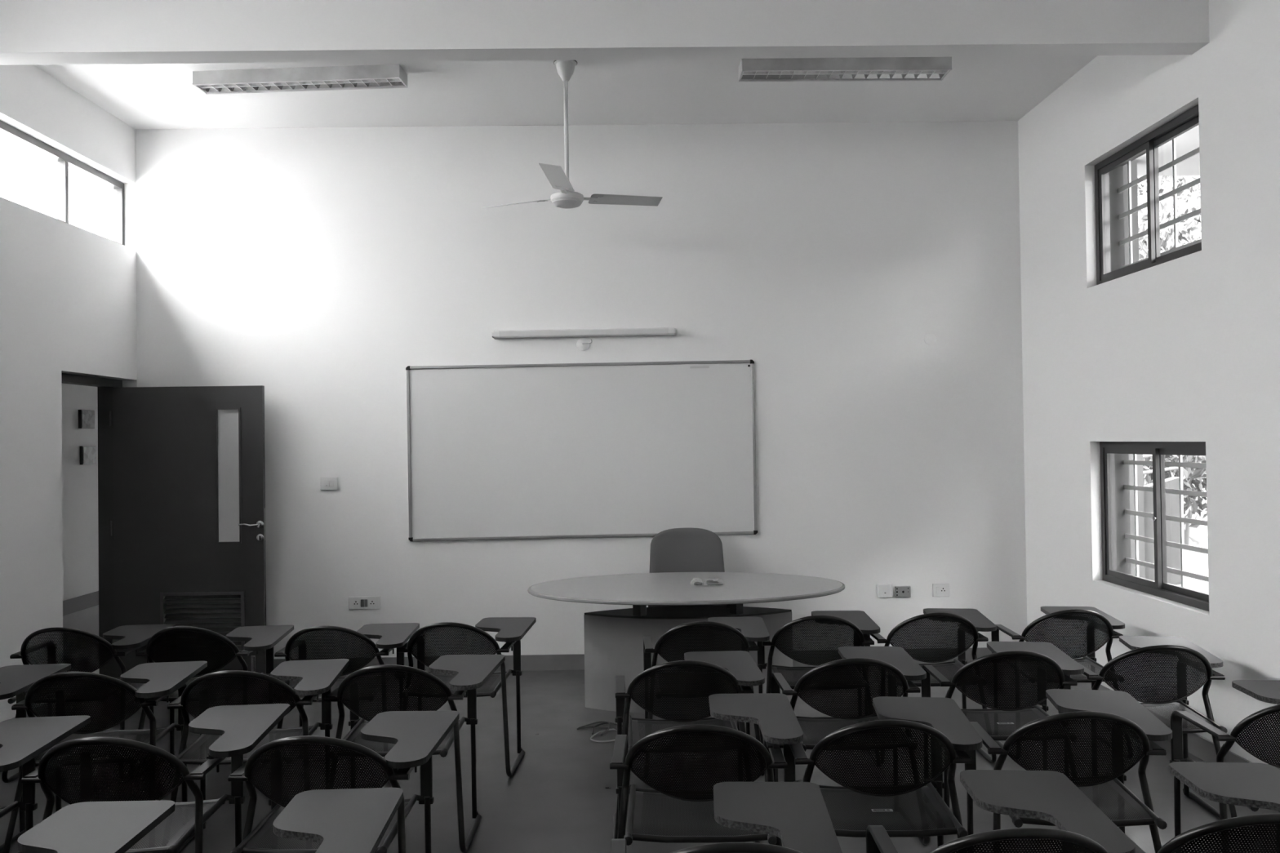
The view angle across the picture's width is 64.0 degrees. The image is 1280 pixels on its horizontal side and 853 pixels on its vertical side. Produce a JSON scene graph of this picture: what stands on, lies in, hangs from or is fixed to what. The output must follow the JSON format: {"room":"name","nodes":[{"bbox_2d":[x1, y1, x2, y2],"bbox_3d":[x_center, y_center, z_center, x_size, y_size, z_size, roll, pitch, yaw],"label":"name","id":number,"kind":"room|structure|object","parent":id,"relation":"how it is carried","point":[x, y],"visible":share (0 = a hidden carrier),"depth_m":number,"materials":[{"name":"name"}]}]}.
{"room":"lecture hall","nodes":[
{"label":"lecture hall","id":0,"kind":"room"},
{"bbox_2d":[0,64,137,722],"bbox_3d":[-3.574,-0.239,2.263,0.230,3.836,9.808,-1,-1,-1],"label":"wall","id":1,"kind":"structure","parent":0,"point":[68,292],"depth_m":6.04,"materials":[{"name":"white paint"}]},
{"bbox_2d":[11,702,55,719],"bbox_3d":[-3.422,1.616,1.760,0.012,0.108,8.850,-1,-1,-1],"label":"baseboard","id":2,"kind":"structure","parent":1,"relation":"attached to","point":[46,703],"depth_m":5.92,"materials":[{"name":"grey stone"}]},
{"bbox_2d":[0,120,124,245],"bbox_3d":[-3.634,-1.487,6.081,0.060,0.469,2.207,-1,-1,-1],"label":"window","id":3,"kind":"structure","parent":1,"relation":"in","point":[64,161],"depth_m":6.44,"materials":[{"name":"grey metal"}]},
{"bbox_2d":[61,373,266,678],"bbox_3d":[-3.141,0.698,6.681,1.149,2.072,0.958,-1,-1,-1],"label":"door","id":4,"kind":"structure","parent":1,"relation":"in","point":[181,470],"depth_m":7.00,"materials":[{"name":"grey paint"}]},
{"bbox_2d":[160,591,244,655],"bbox_3d":[-2.984,1.343,7.001,0.569,0.424,0.046,-1,-1,-1],"label":"vent","id":5,"kind":"object","parent":4,"relation":"attached to","point":[188,602],"depth_m":7.00,"materials":[{"name":"grey metal"}]},
{"bbox_2d":[61,382,98,600],"bbox_3d":[-5.590,0.382,5.926,0.200,2.750,18.000,-1,-1,-1],"label":"wall","id":6,"kind":"structure","parent":0,"point":[79,482],"depth_m":10.10,"materials":[{"name":"white paint"}]},
{"bbox_2d":[62,591,98,616],"bbox_3d":[-5.467,1.685,5.910,0.012,0.140,18.000,-1,-1,-1],"label":"baseboard","id":7,"kind":"structure","parent":6,"relation":"attached to","point":[73,605],"depth_m":10.08,"materials":[{"name":"black"}]},
{"bbox_2d":[78,409,94,428],"bbox_3d":[-5.534,-0.072,10.239,0.033,0.185,0.250,-1,-1,-1],"label":"picture","id":8,"kind":"object","parent":6,"relation":"attached to","point":[86,417],"visible":1,"depth_m":10.20,"materials":[{"name":"black"}]},
{"bbox_2d":[81,410,93,427],"bbox_3d":[-5.519,-0.072,10.239,0.003,0.165,0.226,-1,-1,-1],"label":"print","id":9,"kind":"object","parent":8,"relation":"attached to","point":[87,416],"depth_m":10.23},
{"bbox_2d":[79,445,95,464],"bbox_3d":[-5.530,0.288,10.254,0.033,0.185,0.250,-1,-1,-1],"label":"picture","id":10,"kind":"object","parent":6,"relation":"attached to","point":[87,453],"visible":1,"depth_m":10.22,"materials":[{"name":"black"}]},
{"bbox_2d":[83,447,95,463],"bbox_3d":[-5.515,0.288,10.254,0.003,0.165,0.226,-1,-1,-1],"label":"print","id":11,"kind":"object","parent":10,"relation":"attached to","point":[89,453],"depth_m":10.25},
{"bbox_2d":[102,120,1027,658],"bbox_3d":[-0.406,-0.212,7.307,6.692,3.836,0.200,-1,-1,-1],"label":"wall","id":12,"kind":"structure","parent":0,"point":[313,267],"depth_m":7.22,"materials":[{"name":"white paint"}]},
{"bbox_2d":[320,477,337,490],"bbox_3d":[-2.178,0.401,7.167,0.120,0.089,0.019,-1,-1,-1],"label":"switch plate","id":13,"kind":"object","parent":12,"relation":"attached to","point":[326,483],"visible":1,"depth_m":7.17,"materials":[{"name":"white plastic"}]},
{"bbox_2d":[348,595,380,609],"bbox_3d":[-1.925,1.233,7.159,0.217,0.091,0.018,-1,-1,-1],"label":"socket plate","id":14,"kind":"object","parent":12,"relation":"attached to","point":[354,602],"visible":1,"depth_m":7.15,"materials":[{"name":"white plastic"}]},
{"bbox_2d":[405,360,757,542],"bbox_3d":[-0.407,0.167,7.188,2.444,1.229,0.027,-1,-1,-1],"label":"whiteboard","id":15,"kind":"object","parent":12,"relation":"attached to","point":[508,451],"visible":1,"depth_m":7.19,"materials":[{"name":"white plastic"}]},
{"bbox_2d":[491,326,675,338],"bbox_3d":[-0.393,-0.658,7.184,1.286,0.065,0.060,-1,-1,-1],"label":"tube light","id":16,"kind":"object","parent":12,"relation":"attached to","point":[496,334],"visible":1,"depth_m":7.16,"materials":[{"name":"white plastic"}]},
{"bbox_2d":[576,337,591,351],"bbox_3d":[-0.389,-0.578,7.168,0.113,0.090,0.088,-1,-1,-1],"label":"outlet","id":17,"kind":"object","parent":12,"relation":"attached to","point":[583,344],"visible":1,"depth_m":7.20,"materials":[{"name":"white plastic"}]},
{"bbox_2d":[274,647,1002,673],"bbox_3d":[-0.380,1.650,7.176,6.232,0.108,0.012,-1,-1,-1],"label":"baseboard","id":18,"kind":"structure","parent":12,"relation":"attached to","point":[575,661],"depth_m":7.17,"materials":[{"name":"grey stone"}]},
{"bbox_2d":[877,584,892,597],"bbox_3d":[1.722,1.157,7.203,0.099,0.092,0.023,-1,-1,-1],"label":"outlet","id":19,"kind":"object","parent":12,"relation":"attached to","point":[883,590],"visible":1,"depth_m":7.20,"materials":[{"name":"white plastic"}]},
{"bbox_2d":[894,586,911,597],"bbox_3d":[1.850,1.163,7.205,0.106,0.076,0.021,-1,-1,-1],"label":"power outlet","id":20,"kind":"object","parent":12,"relation":"attached to","point":[900,591],"visible":1,"depth_m":7.20,"materials":[{"name":"grey plastic"}]},
{"bbox_2d":[932,583,949,596],"bbox_3d":[2.121,1.154,7.211,0.118,0.091,0.018,-1,-1,-1],"label":"socket plate","id":21,"kind":"object","parent":12,"relation":"attached to","point":[938,589],"visible":1,"depth_m":7.21,"materials":[{"name":"white plastic"}]},
{"bbox_2d":[34,55,1097,128],"bbox_3d":[-0.371,-2.299,2.332,6.892,0.200,10.208,-1,-1,-1],"label":"ceiling","id":22,"kind":"structure","parent":0,"point":[976,88],"depth_m":6.63,"materials":[{"name":"white paint"}]},
{"bbox_2d":[192,63,408,94],"bbox_3d":[-2.035,-2.084,6.145,1.250,0.081,0.178,-1,-1,3],"label":"ceiling light","id":23,"kind":"object","parent":22,"relation":"attached to","point":[372,76],"visible":1,"depth_m":6.08,"materials":[{"name":"grey metal"}]},
{"bbox_2d":[485,59,662,208],"bbox_3d":[-0.418,-1.722,5.916,1.110,0.855,1.020,-1,-1,-1],"label":"ceiling fan","id":24,"kind":"object","parent":22,"relation":"hanging from","point":[567,198],"visible":0.98,"depth_m":6.02,"materials":[{"name":"grey metal"}]},
{"bbox_2d":[0,0,1209,65],"bbox_3d":[-0.399,-1.977,4.928,6.232,0.372,0.153,-1,-1,-1],"label":"beam","id":25,"kind":"structure","parent":22,"relation":"attached to","point":[33,32],"depth_m":4.86,"materials":[{"name":"white paint"}]},
{"bbox_2d":[738,56,951,81],"bbox_3d":[1.213,-2.128,6.091,1.235,0.081,0.188,-1,-1,-1],"label":"ceiling light","id":26,"kind":"object","parent":22,"relation":"attached to","point":[853,68],"visible":0.98,"depth_m":6.01,"materials":[{"name":"grey metal"}]},
{"bbox_2d":[0,604,1279,852],"bbox_3d":[-1.344,1.776,5.960,8.655,0.150,18.000,-1,-1,-1],"label":"floor","id":27,"kind":"structure","parent":0,"point":[561,797],"depth_m":4.79,"materials":[{"name":"tile"}]},
{"bbox_2d":[0,663,71,852],"bbox_3d":[-2.774,1.318,4.154,0.678,0.753,0.667,-1,-1,-1],"label":"chair","id":28,"kind":"object","parent":27,"relation":"on","point":[15,680],"visible":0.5,"depth_m":4.25,"materials":[{"name":"black"}]},
{"bbox_2d":[0,715,90,831],"bbox_3d":[-2.219,1.298,3.278,0.678,0.753,0.667,-1,-1,-1],"label":"chair","id":29,"kind":"object","parent":27,"relation":"on","point":[22,740],"visible":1,"depth_m":3.38,"materials":[{"name":"black"}]},
{"bbox_2d":[1,623,175,782],"bbox_3d":[-2.738,1.331,5.141,0.630,0.753,0.626,-1,-1,-2],"label":"chair","id":30,"kind":"object","parent":27,"relation":"on","point":[131,637],"visible":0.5,"depth_m":4.92,"materials":[{"name":"black plastic"}]},
{"bbox_2d":[17,800,174,852],"bbox_3d":[-1.535,1.277,2.396,0.630,0.753,0.670,-1,-1,-1],"label":"chair","id":31,"kind":"object","parent":27,"relation":"on","point":[88,827],"visible":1,"depth_m":2.55,"materials":[{"name":"black"}]},
{"bbox_2d":[2,661,207,852],"bbox_3d":[-2.150,1.310,4.178,0.610,0.753,0.631,-1,-1,-4],"label":"chair","id":32,"kind":"object","parent":27,"relation":"on","point":[161,680],"visible":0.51,"depth_m":3.96,"materials":[{"name":"black plastic"}]},
{"bbox_2d":[18,703,289,852],"bbox_3d":[-1.555,1.290,3.360,0.657,0.753,0.757,-1,-1,-1],"label":"chair","id":33,"kind":"object","parent":27,"relation":"on","point":[241,728],"visible":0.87,"depth_m":3.09,"materials":[{"name":"black plastic"}]},
{"bbox_2d":[128,625,293,779],"bbox_3d":[-2.092,1.321,5.100,0.694,0.753,0.577,-1,-1,1],"label":"chair","id":34,"kind":"object","parent":27,"relation":"on","point":[258,637],"visible":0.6,"depth_m":4.91,"materials":[{"name":"black plastic"}]},
{"bbox_2d":[162,658,349,852],"bbox_3d":[-1.537,1.301,4.173,0.619,0.753,0.651,-1,-1,-4],"label":"chair","id":35,"kind":"object","parent":27,"relation":"on","point":[315,677],"visible":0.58,"depth_m":3.97,"materials":[{"name":"black plastic"}]},
{"bbox_2d":[272,787,403,852],"bbox_3d":[-0.930,1.269,2.446,0.621,0.753,0.725,-1,-1,-1],"label":"chair","id":36,"kind":"object","parent":27,"relation":"on","point":[350,820],"visible":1,"depth_m":2.59,"materials":[{"name":"black"}]},
{"bbox_2d":[227,711,459,852],"bbox_3d":[-0.941,1.281,3.290,0.614,0.753,0.655,-1,-1,1],"label":"chair","id":37,"kind":"object","parent":27,"relation":"on","point":[415,735],"visible":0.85,"depth_m":3.07,"materials":[{"name":"black plastic"}]},
{"bbox_2d":[269,622,419,781],"bbox_3d":[-1.441,1.313,5.085,0.632,0.753,0.619,-1,-1,0],"label":"chair","id":38,"kind":"object","parent":27,"relation":"on","point":[390,637],"visible":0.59,"depth_m":4.87,"materials":[{"name":"black plastic"}]},
{"bbox_2d":[318,654,505,852],"bbox_3d":[-0.924,1.294,4.242,0.656,0.753,0.661,-1,-1,0],"label":"chair","id":39,"kind":"object","parent":27,"relation":"on","point":[471,672],"visible":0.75,"depth_m":4.02,"materials":[{"name":"black plastic"}]},
{"bbox_2d":[392,617,536,777],"bbox_3d":[-0.869,1.306,5.180,0.605,0.753,0.715,-1,-1,4],"label":"chair","id":40,"kind":"object","parent":27,"relation":"on","point":[510,630],"visible":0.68,"depth_m":4.93,"materials":[{"name":"black plastic"}]},
{"bbox_2d":[590,728,617,742],"bbox_3d":[-0.051,1.670,5.648,0.209,0.014,0.562,-1,-1,39],"label":"cable","id":41,"kind":"object","parent":27,"relation":"on","point":[593,735],"visible":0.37,"depth_m":5.50,"materials":[{"name":"grey plastic"}]},
{"bbox_2d":[577,721,640,736],"bbox_3d":[-0.153,1.666,5.655,0.381,0.026,0.234,-1,-1,23],"label":"cable","id":42,"kind":"object","parent":27,"relation":"on","point":[601,722],"visible":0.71,"depth_m":5.69,"materials":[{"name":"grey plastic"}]},
{"bbox_2d":[527,572,844,714],"bbox_3d":[0.284,1.322,6.201,1.916,0.720,1.250,-1,-1,-1],"label":"table","id":43,"kind":"object","parent":27,"relation":"on","point":[614,638],"visible":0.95,"depth_m":6.07,"materials":[{"name":"grey laminate"}]},
{"bbox_2d":[693,582,702,585],"bbox_3d":[0.345,0.937,6.192,0.084,0.047,0.074,-1,-1,-1],"label":"packet","id":44,"kind":"object","parent":43,"relation":"on","point":[695,583],"visible":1,"depth_m":6.17,"materials":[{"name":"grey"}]},
{"bbox_2d":[706,580,723,585],"bbox_3d":[0.444,0.937,6.189,0.135,0.043,0.096,-1,-1,-1],"label":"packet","id":45,"kind":"object","parent":43,"relation":"on","point":[708,582],"visible":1,"depth_m":6.17,"materials":[{"name":"grey"}]},
{"bbox_2d":[648,528,726,607],"bbox_3d":[0.323,1.191,6.757,0.536,0.998,0.576,-1,-1,-1],"label":"chair","id":46,"kind":"object","parent":27,"relation":"on","point":[675,549],"visible":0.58,"depth_m":6.94,"materials":[{"name":"grey fabric"}]},
{"bbox_2d":[613,650,764,843],"bbox_3d":[0.189,1.279,4.239,0.609,0.753,0.647,-1,-1,-2],"label":"chair","id":47,"kind":"object","parent":27,"relation":"on","point":[738,668],"visible":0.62,"depth_m":4.01,"materials":[{"name":"black plastic"}]},
{"bbox_2d":[642,617,769,777],"bbox_3d":[0.331,1.289,5.104,0.654,0.753,0.685,-1,-1,-2],"label":"chair","id":48,"kind":"object","parent":27,"relation":"on","point":[748,630],"visible":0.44,"depth_m":4.85,"materials":[{"name":"black plastic"}]},
{"bbox_2d":[609,693,803,846],"bbox_3d":[0.218,1.267,3.415,0.629,0.753,0.781,-1,-1,2],"label":"chair","id":49,"kind":"object","parent":27,"relation":"on","point":[777,721],"visible":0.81,"depth_m":3.13,"materials":[{"name":"black plastic"}]},
{"bbox_2d":[609,782,842,852],"bbox_3d":[0.203,1.255,2.477,0.581,0.753,0.690,-1,-1,-1],"label":"chair","id":50,"kind":"object","parent":27,"relation":"on","point":[797,813],"visible":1,"depth_m":2.55,"materials":[{"name":"black"}]},
{"bbox_2d":[756,610,880,766],"bbox_3d":[0.903,1.283,5.241,0.621,0.753,0.726,-1,-1,1],"label":"chair","id":51,"kind":"object","parent":27,"relation":"on","point":[862,625],"visible":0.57,"depth_m":4.98,"materials":[{"name":"black plastic"}]},
{"bbox_2d":[770,646,929,846],"bbox_3d":[0.866,1.270,4.276,0.644,0.753,0.713,-1,-1,-1],"label":"chair","id":52,"kind":"object","parent":27,"relation":"on","point":[900,667],"visible":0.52,"depth_m":4.02,"materials":[{"name":"black plastic"}]},
{"bbox_2d":[783,696,982,852],"bbox_3d":[0.798,1.259,3.389,0.651,0.753,0.681,-1,-1,1],"label":"chair","id":53,"kind":"object","parent":27,"relation":"on","point":[945,725],"visible":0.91,"depth_m":3.16,"materials":[{"name":"black plastic"}]},
{"bbox_2d":[864,608,996,764],"bbox_3d":[1.497,1.276,5.272,0.696,0.753,0.720,-1,-1,-1],"label":"chair","id":54,"kind":"object","parent":27,"relation":"on","point":[969,622],"visible":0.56,"depth_m":5.01,"materials":[{"name":"black plastic"}]},
{"bbox_2d":[866,769,1135,852],"bbox_3d":[0.872,1.247,2.544,0.612,0.753,0.707,-1,-1,1],"label":"chair","id":55,"kind":"object","parent":27,"relation":"on","point":[1051,797],"visible":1,"depth_m":2.56,"materials":[{"name":"black"}]},
{"bbox_2d":[920,641,1084,828],"bbox_3d":[1.536,1.263,4.359,0.657,0.753,0.694,-1,-1,1],"label":"chair","id":56,"kind":"object","parent":27,"relation":"on","point":[1048,658],"visible":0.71,"depth_m":4.11,"materials":[{"name":"black plastic"}]},
{"bbox_2d":[991,606,1133,759],"bbox_3d":[2.161,1.267,5.301,0.647,0.753,0.700,-1,-1,1],"label":"chair","id":57,"kind":"object","parent":27,"relation":"on","point":[1095,619],"visible":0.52,"depth_m":5.04,"materials":[{"name":"black plastic"}]},
{"bbox_2d":[964,688,1172,852],"bbox_3d":[1.438,1.252,3.462,0.656,0.753,0.703,-1,-1,4],"label":"chair","id":58,"kind":"object","parent":27,"relation":"on","point":[1129,717],"visible":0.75,"depth_m":3.21,"materials":[{"name":"black plastic"}]},
{"bbox_2d":[1063,635,1237,818],"bbox_3d":[2.176,1.255,4.443,0.654,0.753,0.720,-1,-1,3],"label":"chair","id":59,"kind":"object","parent":27,"relation":"on","point":[1189,655],"visible":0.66,"depth_m":4.18,"materials":[{"name":"black plastic"}]},
{"bbox_2d":[1130,761,1279,852],"bbox_3d":[1.468,1.239,2.599,0.632,0.753,0.694,-1,-1,2],"label":"chair","id":60,"kind":"object","parent":27,"relation":"on","point":[1256,785],"visible":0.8,"depth_m":2.64,"materials":[{"name":"black"}]},
{"bbox_2d":[1169,680,1279,852],"bbox_3d":[2.205,1.243,3.567,0.632,0.753,0.683,-1,-1,2],"label":"chair","id":61,"kind":"object","parent":27,"relation":"on","point":[1264,691],"visible":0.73,"depth_m":3.39,"materials":[{"name":"black plastic"}]},
{"bbox_2d":[1017,0,1279,764],"bbox_3d":[2.887,-0.324,2.345,0.230,3.836,9.808,-1,-1,-1],"label":"wall","id":62,"kind":"structure","parent":0,"point":[1186,348],"depth_m":5.27,"materials":[{"name":"white paint"}]},
{"bbox_2d":[1094,104,1201,284],"bbox_3d":[2.865,-1.225,5.606,0.172,0.749,1.241,-1,-1,-1],"label":"window","id":63,"kind":"structure","parent":62,"relation":"in","point":[1109,188],"depth_m":5.82,"materials":[{"name":"grey metal"}]},
{"bbox_2d":[1118,137,1201,268],"bbox_3d":[2.928,-1.226,5.607,0.019,0.749,1.241,-1,-1,-1],"label":"grille","id":64,"kind":"object","parent":63,"relation":"attached to","point":[1122,242],"depth_m":5.93,"materials":[{"name":"grey metal"}]},
{"bbox_2d":[1099,441,1208,611],"bbox_3d":[2.888,0.501,5.582,0.172,0.841,1.241,-1,-1,-1],"label":"window","id":65,"kind":"structure","parent":62,"relation":"in","point":[1115,487],"depth_m":5.79,"materials":[{"name":"grey metal"}]},
{"bbox_2d":[1123,453,1208,587],"bbox_3d":[2.951,0.500,5.583,0.019,0.841,1.241,-1,-1,-1],"label":"grille","id":66,"kind":"object","parent":65,"relation":"attached to","point":[1127,536],"depth_m":5.91,"materials":[{"name":"grey metal"}]},
{"bbox_2d":[1071,675,1253,763],"bbox_3d":[2.791,1.541,2.312,0.012,0.108,9.796,-1,-1,-1],"label":"baseboard","id":67,"kind":"structure","parent":62,"relation":"attached to","point":[1198,746],"depth_m":5.02,"materials":[{"name":"grey stone"}]},
{"bbox_2d":[1133,124,1199,176],"bbox_3d":[5.098,-3.030,6.407,4.365,0.200,10.600,-1,-1,-1],"label":"sky","id":68,"kind":"structure","parent":0,"point":[1188,141],"depth_m":10.93,"materials":[{"name":"white"}]},
{"label":"outside","id":69,"kind":"structure","parent":0,"visible":0},
{"bbox_2d":[1174,498,1208,593],"bbox_3d":[21.239,1.760,24.243,36.965,0.180,72.000,-1,-1,-1],"label":"ground","id":70,"kind":"structure","parent":69,"point":[1196,562],"depth_m":12.71,"materials":[{"name":"grey"}]},
{"bbox_2d":[1123,160,1145,578],"bbox_3d":[5.294,-0.583,11.076,0.160,4.570,0.200,-1,-1,-1],"label":"column","id":71,"kind":"structure","parent":70,"relation":"on","point":[1133,163],"depth_m":10.96,"materials":[{"name":"white paint"}]},
{"bbox_2d":[1142,454,1177,474],"bbox_3d":[5.956,0.892,12.464,1.205,1.600,0.040,-1,-1,-1],"label":"railing","id":72,"kind":"object","parent":70,"relation":"on","point":[1170,468],"visible":0.04,"depth_m":12.46,"materials":[{"name":"white"}]},
{"bbox_2d":[1143,476,1181,584],"bbox_3d":[5.601,1.123,11.081,0.450,1.150,0.150,-1,-1,-1],"label":"wall","id":73,"kind":"structure","parent":70,"relation":"on","point":[1172,500],"depth_m":11.01,"materials":[{"name":"white paint"}]},
{"bbox_2d":[1137,175,1201,484],"bbox_3d":[16.845,-2.962,29.256,25.500,9.520,4.000,-1,-1,-1],"label":"building","id":74,"kind":"structure","parent":70,"relation":"on","point":[1141,199],"depth_m":27.26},
{"bbox_2d":[1137,175,1201,514],"bbox_3d":[9.984,-1.793,19.634,6.248,7.112,5.593,-1,-1,-15],"label":"tree","id":75,"kind":"object","parent":70,"relation":"on","point":[1144,188],"visible":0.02,"depth_m":19.53,"materials":[{"name":"grey plant"}]},
{"bbox_2d":[1137,175,1207,545],"bbox_3d":[7.859,-1.224,14.534,4.480,5.891,4.398,-1,-1,37],"label":"tree","id":76,"kind":"object","parent":70,"relation":"on","point":[1191,482],"visible":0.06,"depth_m":14.24,"materials":[{"name":"grey plant"}]},
{"bbox_2d":[1196,480,1207,536],"bbox_3d":[9.128,0.411,16.160,0.550,2.620,0.300,-1,-1,-1],"label":"pillar","id":77,"kind":"structure","parent":70,"relation":"on","point":[1202,530],"depth_m":16.13,"materials":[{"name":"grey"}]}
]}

